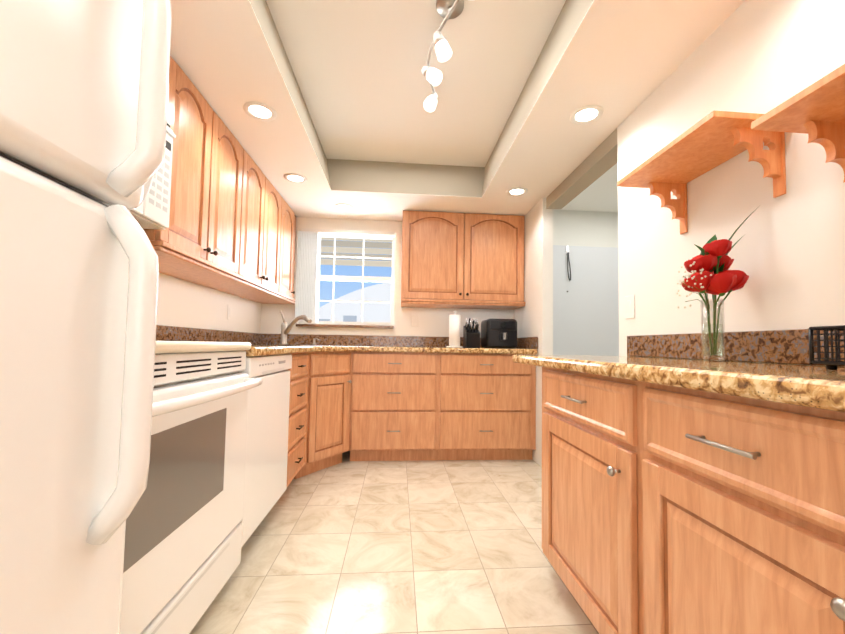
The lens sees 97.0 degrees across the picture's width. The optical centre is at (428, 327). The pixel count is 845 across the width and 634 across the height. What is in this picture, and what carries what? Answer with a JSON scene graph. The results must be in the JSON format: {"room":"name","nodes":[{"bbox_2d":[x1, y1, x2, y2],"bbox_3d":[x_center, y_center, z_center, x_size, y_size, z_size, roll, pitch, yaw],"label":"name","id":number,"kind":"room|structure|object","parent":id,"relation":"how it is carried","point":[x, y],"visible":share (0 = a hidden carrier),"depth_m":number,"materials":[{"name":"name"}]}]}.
{"room":"kitchen","nodes":[
{"label":"kitchen","id":0,"kind":"room"},
{"bbox_2d":[190,451,598,633],"bbox_3d":[0.733,1.005,0.837,4.420,0.050,6.440,1,-3,-5],"label":"floor","id":1,"kind":"structure","parent":0,"point":[346,545],"depth_m":1.61,"materials":[{"name":"tile"}]},
{"bbox_2d":[0,0,171,633],"bbox_3d":[-0.857,0.075,0.243,0.820,1.700,0.928,1,-3,-5],"label":"fridge","id":2,"kind":"object","parent":1,"relation":"on","point":[84,85],"visible":1,"depth_m":0.58,"materials":[{"name":"white metal"}]},
{"bbox_2d":[120,340,262,633],"bbox_3d":[-0.977,0.498,1.075,0.738,0.931,0.772,1,-3,-5],"label":"range","id":3,"kind":"object","parent":1,"relation":"on","point":[182,549],"visible":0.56,"depth_m":1.07,"materials":[{"name":"white metal"}]},
{"bbox_2d":[237,354,291,546],"bbox_3d":[-1.073,0.561,1.763,0.651,0.867,0.602,1,-3,-5],"label":"dishwasher","id":4,"kind":"object","parent":1,"relation":"on","point":[265,485],"visible":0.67,"depth_m":1.72,"materials":[{"name":"white metal"}]},
{"bbox_2d":[287,352,318,486],"bbox_3d":[-1.116,0.585,2.323,0.712,0.868,0.515,1,-3,-5],"label":"base cabinet","id":5,"kind":"object","parent":1,"relation":"on","point":[304,372],"depth_m":2.42,"materials":[{"name":"brown wood"}]},
{"bbox_2d":[241,344,354,356],"bbox_3d":[-0.984,0.124,2.162,0.930,0.040,1.350,1,-3,-5],"label":"countertop","id":6,"kind":"structure","parent":5,"relation":"on","point":[259,350],"depth_m":2.07,"materials":[{"name":"stone"}]},
{"bbox_2d":[279,310,311,344],"bbox_3d":[-1.141,-0.004,3.187,0.332,0.304,0.254,1,-3,-5],"label":"faucet","id":7,"kind":"object","parent":6,"relation":"on","point":[286,328],"visible":0.98,"depth_m":3.23,"materials":[{"name":"silver metal"}]},
{"bbox_2d":[267,344,345,345],"bbox_3d":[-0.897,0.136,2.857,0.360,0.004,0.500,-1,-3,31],"label":"sink","id":8,"kind":"object","parent":6,"relation":"in","point":[312,345],"visible":1,"depth_m":2.71,"materials":[{"name":"silver metal"}]},
{"bbox_2d":[315,351,351,471],"bbox_3d":[-1.072,0.618,2.993,0.908,0.868,0.948,1,-3,-5],"label":"base cabinet","id":9,"kind":"object","parent":1,"relation":"on","point":[319,414],"depth_m":2.74,"materials":[{"name":"brown wood"}]},
{"bbox_2d":[349,351,440,460],"bbox_3d":[-0.292,0.641,3.225,0.685,0.868,0.608,1,-3,-5],"label":"base cabinet","id":10,"kind":"object","parent":1,"relation":"on","point":[409,406],"depth_m":2.93,"materials":[{"name":"brown wood"}]},
{"bbox_2d":[355,346,537,353],"bbox_3d":[-0.336,0.184,3.219,2.394,0.040,0.656,1,-3,-5],"label":"countertop","id":11,"kind":"structure","parent":10,"relation":"on","point":[357,348],"depth_m":2.95,"materials":[{"name":"stone"}]},
{"bbox_2d":[446,311,462,347],"bbox_3d":[0.233,0.012,3.313,0.150,0.329,0.150,1,-3,-5],"label":"paper towel","id":12,"kind":"object","parent":11,"relation":"on","point":[454,330],"visible":1,"depth_m":3.27,"materials":[{"name":"white paper"}]},
{"bbox_2d":[463,318,479,347],"bbox_3d":[0.386,0.047,3.341,0.120,0.267,0.166,1,-3,-5],"label":"knife block","id":13,"kind":"object","parent":11,"relation":"on","point":[471,335],"visible":1,"depth_m":3.27,"materials":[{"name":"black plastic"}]},
{"bbox_2d":[481,318,516,348],"bbox_3d":[0.625,0.055,3.294,0.270,0.255,0.336,1,-3,-5],"label":"toaster","id":14,"kind":"object","parent":11,"relation":"on","point":[498,333],"visible":1,"depth_m":3.18,"materials":[{"name":"black plastic"}]},
{"bbox_2d":[441,353,535,459],"bbox_3d":[0.449,0.656,3.285,0.801,0.868,0.608,1,-3,-5],"label":"base cabinet","id":15,"kind":"object","parent":1,"relation":"on","point":[488,400],"depth_m":2.99,"materials":[{"name":"brown wood"}]},
{"bbox_2d":[542,367,625,633],"bbox_3d":[0.762,0.575,1.254,0.568,0.848,0.653,1,-3,-5],"label":"base cabinet","id":16,"kind":"object","parent":1,"relation":"on","point":[584,414],"depth_m":1.15,"materials":[{"name":"brown wood"}]},
{"bbox_2d":[626,380,844,633],"bbox_3d":[0.813,0.547,0.630,0.568,0.848,0.601,1,-3,-5],"label":"base cabinet","id":17,"kind":"object","parent":1,"relation":"on","point":[670,510],"depth_m":0.66,"materials":[{"name":"brown wood"}]},
{"bbox_2d":[513,354,844,412],"bbox_3d":[0.768,0.122,1.104,0.598,0.040,1.514,1,-3,-5],"label":"countertop","id":18,"kind":"structure","parent":17,"relation":"on","point":[817,386],"depth_m":0.71,"materials":[{"name":"stone"}]},
{"bbox_2d":[676,212,752,361],"bbox_3d":[0.921,-0.141,1.223,0.254,0.500,0.138,1,-3,-5],"label":"vase","id":19,"kind":"object","parent":18,"relation":"on","point":[708,267],"visible":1,"depth_m":1.20,"materials":[{"name":"clear glass"}]},
{"bbox_2d":[808,325,844,369],"bbox_3d":[0.939,0.037,0.632,0.248,0.088,0.338,1,-3,-5],"label":"mesh basket","id":20,"kind":"object","parent":18,"relation":"on","point":[832,364],"visible":1,"depth_m":0.77,"materials":[{"name":"black metal"}]},
{"bbox_2d":[170,0,744,220],"bbox_3d":[-0.088,-1.347,0.703,2.670,0.370,6.090,1,-3,-5],"label":"ceiling","id":21,"kind":"structure","parent":0,"point":[342,89],"depth_m":1.93,"materials":[{"name":"white paint"}]},
{"bbox_2d":[243,101,276,120],"bbox_3d":[-0.868,-1.113,1.930,0.160,0.006,0.160,1,-3,-5],"label":"recessed light","id":22,"kind":"object","parent":21,"relation":"in","point":[260,111],"visible":1,"depth_m":1.93,"materials":[{"name":"white glass"}]},
{"bbox_2d":[284,173,306,183],"bbox_3d":[-0.961,-1.078,2.704,0.160,0.006,0.160,1,-3,-5],"label":"recessed light","id":23,"kind":"object","parent":21,"relation":"in","point":[295,178],"visible":1,"depth_m":2.70,"materials":[{"name":"white glass"}]},
{"bbox_2d":[421,0,472,111],"bbox_3d":[0.090,-1.297,1.594,0.138,0.180,1.100,1,-3,-11],"label":"track light","id":24,"kind":"object","parent":21,"relation":"attached to","point":[449,9],"visible":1,"depth_m":1.66,"materials":[{"name":"silver metal"}]},
{"bbox_2d":[506,187,527,195],"bbox_3d":[0.681,-1.044,2.875,0.160,0.006,0.160,1,-3,-5],"label":"recessed light","id":25,"kind":"object","parent":21,"relation":"in","point":[517,191],"visible":1,"depth_m":2.87,"materials":[{"name":"white glass"}]},
{"bbox_2d":[570,105,603,124],"bbox_3d":[0.809,-1.087,1.913,0.160,0.006,0.160,1,-3,-5],"label":"recessed light","id":26,"kind":"object","parent":21,"relation":"in","point":[586,114],"visible":1,"depth_m":1.91,"materials":[{"name":"white glass"}]},
{"bbox_2d":[157,0,844,466],"bbox_3d":[-0.104,-0.339,0.655,2.670,2.590,6.090,1,-3,-5],"label":"wall","id":27,"kind":"structure","parent":0,"point":[765,56],"depth_m":1.42,"materials":[{"name":"white paint"}]},
{"bbox_2d":[129,123,175,229],"bbox_3d":[-1.143,-0.624,1.114,0.415,0.426,0.768,1,-3,-5],"label":"microwave","id":28,"kind":"object","parent":27,"relation":"attached to","point":[152,211],"visible":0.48,"depth_m":1.44,"materials":[{"name":"white plastic"}]},
{"bbox_2d":[143,57,250,279],"bbox_3d":[-1.260,-0.728,1.910,0.308,0.788,0.815,1,-3,-5],"label":"upper cabinet","id":29,"kind":"object","parent":27,"relation":"attached to","point":[231,229],"depth_m":1.84,"materials":[{"name":"brown wood"}]},
{"bbox_2d":[156,325,262,343],"bbox_3d":[-1.430,0.042,2.067,0.023,0.100,2.786,1,-3,-5],"label":"backsplash","id":30,"kind":"structure","parent":27,"relation":"attached to","point":[177,333],"depth_m":2.41,"materials":[{"name":"stone"}]},
{"bbox_2d":[227,305,231,319],"bbox_3d":[-1.496,-0.114,2.817,0.008,0.115,0.070,1,-3,-5],"label":"electrical outlet","id":31,"kind":"object","parent":27,"relation":"attached to","point":[229,312],"visible":1,"depth_m":2.81,"materials":[{"name":"white plastic"}]},
{"bbox_2d":[203,158,286,295],"bbox_3d":[-1.318,-0.694,2.630,0.308,0.788,0.876,1,-3,-5],"label":"upper cabinet","id":32,"kind":"object","parent":27,"relation":"attached to","point":[267,222],"depth_m":2.66,"materials":[{"name":"brown wood"}]},
{"bbox_2d":[251,204,295,299],"bbox_3d":[-1.366,-0.667,3.223,0.308,0.788,0.559,1,-3,-5],"label":"upper cabinet","id":33,"kind":"object","parent":27,"relation":"attached to","point":[289,256],"depth_m":3.26,"materials":[{"name":"brown wood"}]},
{"bbox_2d":[296,324,393,328],"bbox_3d":[-0.782,-0.010,3.561,0.901,0.024,0.145,1,-3,-5],"label":"window sill","id":34,"kind":"structure","parent":27,"relation":"attached to","point":[342,326],"depth_m":3.49,"materials":[{"name":"stone"}]},
{"bbox_2d":[298,234,395,325],"bbox_3d":[-0.778,-0.467,3.620,0.903,0.893,0.050,1,-3,-5],"label":"window","id":35,"kind":"structure","parent":27,"relation":"in","point":[362,278],"depth_m":3.62,"materials":[{"name":"white"}]},
{"bbox_2d":[295,228,394,322],"bbox_3d":[-0.769,-0.479,3.501,0.897,0.878,0.080,1,-3,-5],"label":"window blinds","id":36,"kind":"object","parent":35,"relation":"attached to","point":[308,272],"visible":0.96,"depth_m":3.45,"materials":[{"name":"white"}]},
{"bbox_2d":[262,334,482,347],"bbox_3d":[-0.345,0.129,3.538,2.364,0.100,0.024,1,-3,-5],"label":"backsplash","id":37,"kind":"structure","parent":27,"relation":"attached to","point":[292,339],"depth_m":3.51,"materials":[{"name":"stone"}]},
{"bbox_2d":[401,210,524,309],"bbox_3d":[0.307,-0.608,3.460,1.106,0.830,0.351,1,-3,-5],"label":"upper cabinet","id":38,"kind":"object","parent":27,"relation":"attached to","point":[463,260],"visible":1,"depth_m":3.32,"materials":[{"name":"brown wood"}]},
{"bbox_2d":[519,317,521,329],"bbox_3d":[0.851,-0.036,3.455,0.008,0.115,0.070,1,-3,-5],"label":"electrical outlet","id":39,"kind":"object","parent":27,"relation":"attached to","point":[520,323],"visible":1,"depth_m":3.44,"materials":[{"name":"white plastic"}]},
{"bbox_2d":[516,337,537,348],"bbox_3d":[0.849,0.138,3.314,0.020,0.100,0.610,1,-3,-5],"label":"backsplash","id":40,"kind":"structure","parent":27,"relation":"attached to","point":[525,342],"depth_m":3.20,"materials":[{"name":"stone"}]},
{"bbox_2d":[625,295,634,318],"bbox_3d":[1.009,-0.103,1.874,0.008,0.115,0.075,1,-3,-5],"label":"light switch","id":41,"kind":"object","parent":27,"relation":"attached to","point":[629,306],"visible":1,"depth_m":1.87,"materials":[{"name":"white plastic"}]},
{"bbox_2d":[617,110,785,233],"bbox_3d":[0.934,-0.506,1.324,0.263,0.220,0.480,1,-3,-5],"label":"shelf","id":42,"kind":"object","parent":27,"relation":"attached to","point":[711,140],"visible":1,"depth_m":1.25,"materials":[{"name":"brown wood"}]},
{"bbox_2d":[627,329,844,366],"bbox_3d":[1.058,0.057,1.121,0.020,0.100,1.494,1,-3,-5],"label":"backsplash","id":43,"kind":"structure","parent":27,"relation":"attached to","point":[782,346],"depth_m":1.23,"materials":[{"name":"stone"}]},
{"bbox_2d":[751,64,844,182],"bbox_3d":[0.983,-0.429,0.697,0.263,0.220,0.550,1,-3,-5],"label":"shelf","id":44,"kind":"object","parent":27,"relation":"attached to","point":[815,111],"visible":1,"depth_m":0.91,"materials":[{"name":"brown wood"}]},
{"bbox_2d":[553,209,617,241],"bbox_3d":[1.705,-0.120,4.141,1.740,2.540,0.120,1,-3,-5],"label":"wall","id":45,"kind":"structure","parent":0,"point":[583,225],"depth_m":4.12,"materials":[{"name":"white paint"}]},
{"bbox_2d":[553,239,618,355],"bbox_3d":[1.699,0.093,4.030,0.970,2.105,0.076,1,-3,-5],"label":"hall door","id":46,"kind":"structure","parent":45,"relation":"in","point":[585,301],"depth_m":4.04,"materials":[{"name":"white"}]},
{"bbox_2d":[554,163,617,211],"bbox_3d":[2.011,-1.457,1.054,1.694,0.050,6.200,1,-3,-5],"label":"ceiling","id":47,"kind":"structure","parent":0,"point":[599,194],"depth_m":3.74,"materials":[{"name":"white paint"}]},
{"label":"outside","id":48,"kind":"structure","parent":0,"visible":0},
{"bbox_2d":[319,237,391,322],"bbox_3d":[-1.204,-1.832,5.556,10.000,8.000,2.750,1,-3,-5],"label":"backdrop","id":49,"kind":"structure","parent":48,"point":[351,311],"depth_m":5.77,"materials":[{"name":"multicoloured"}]}
]}

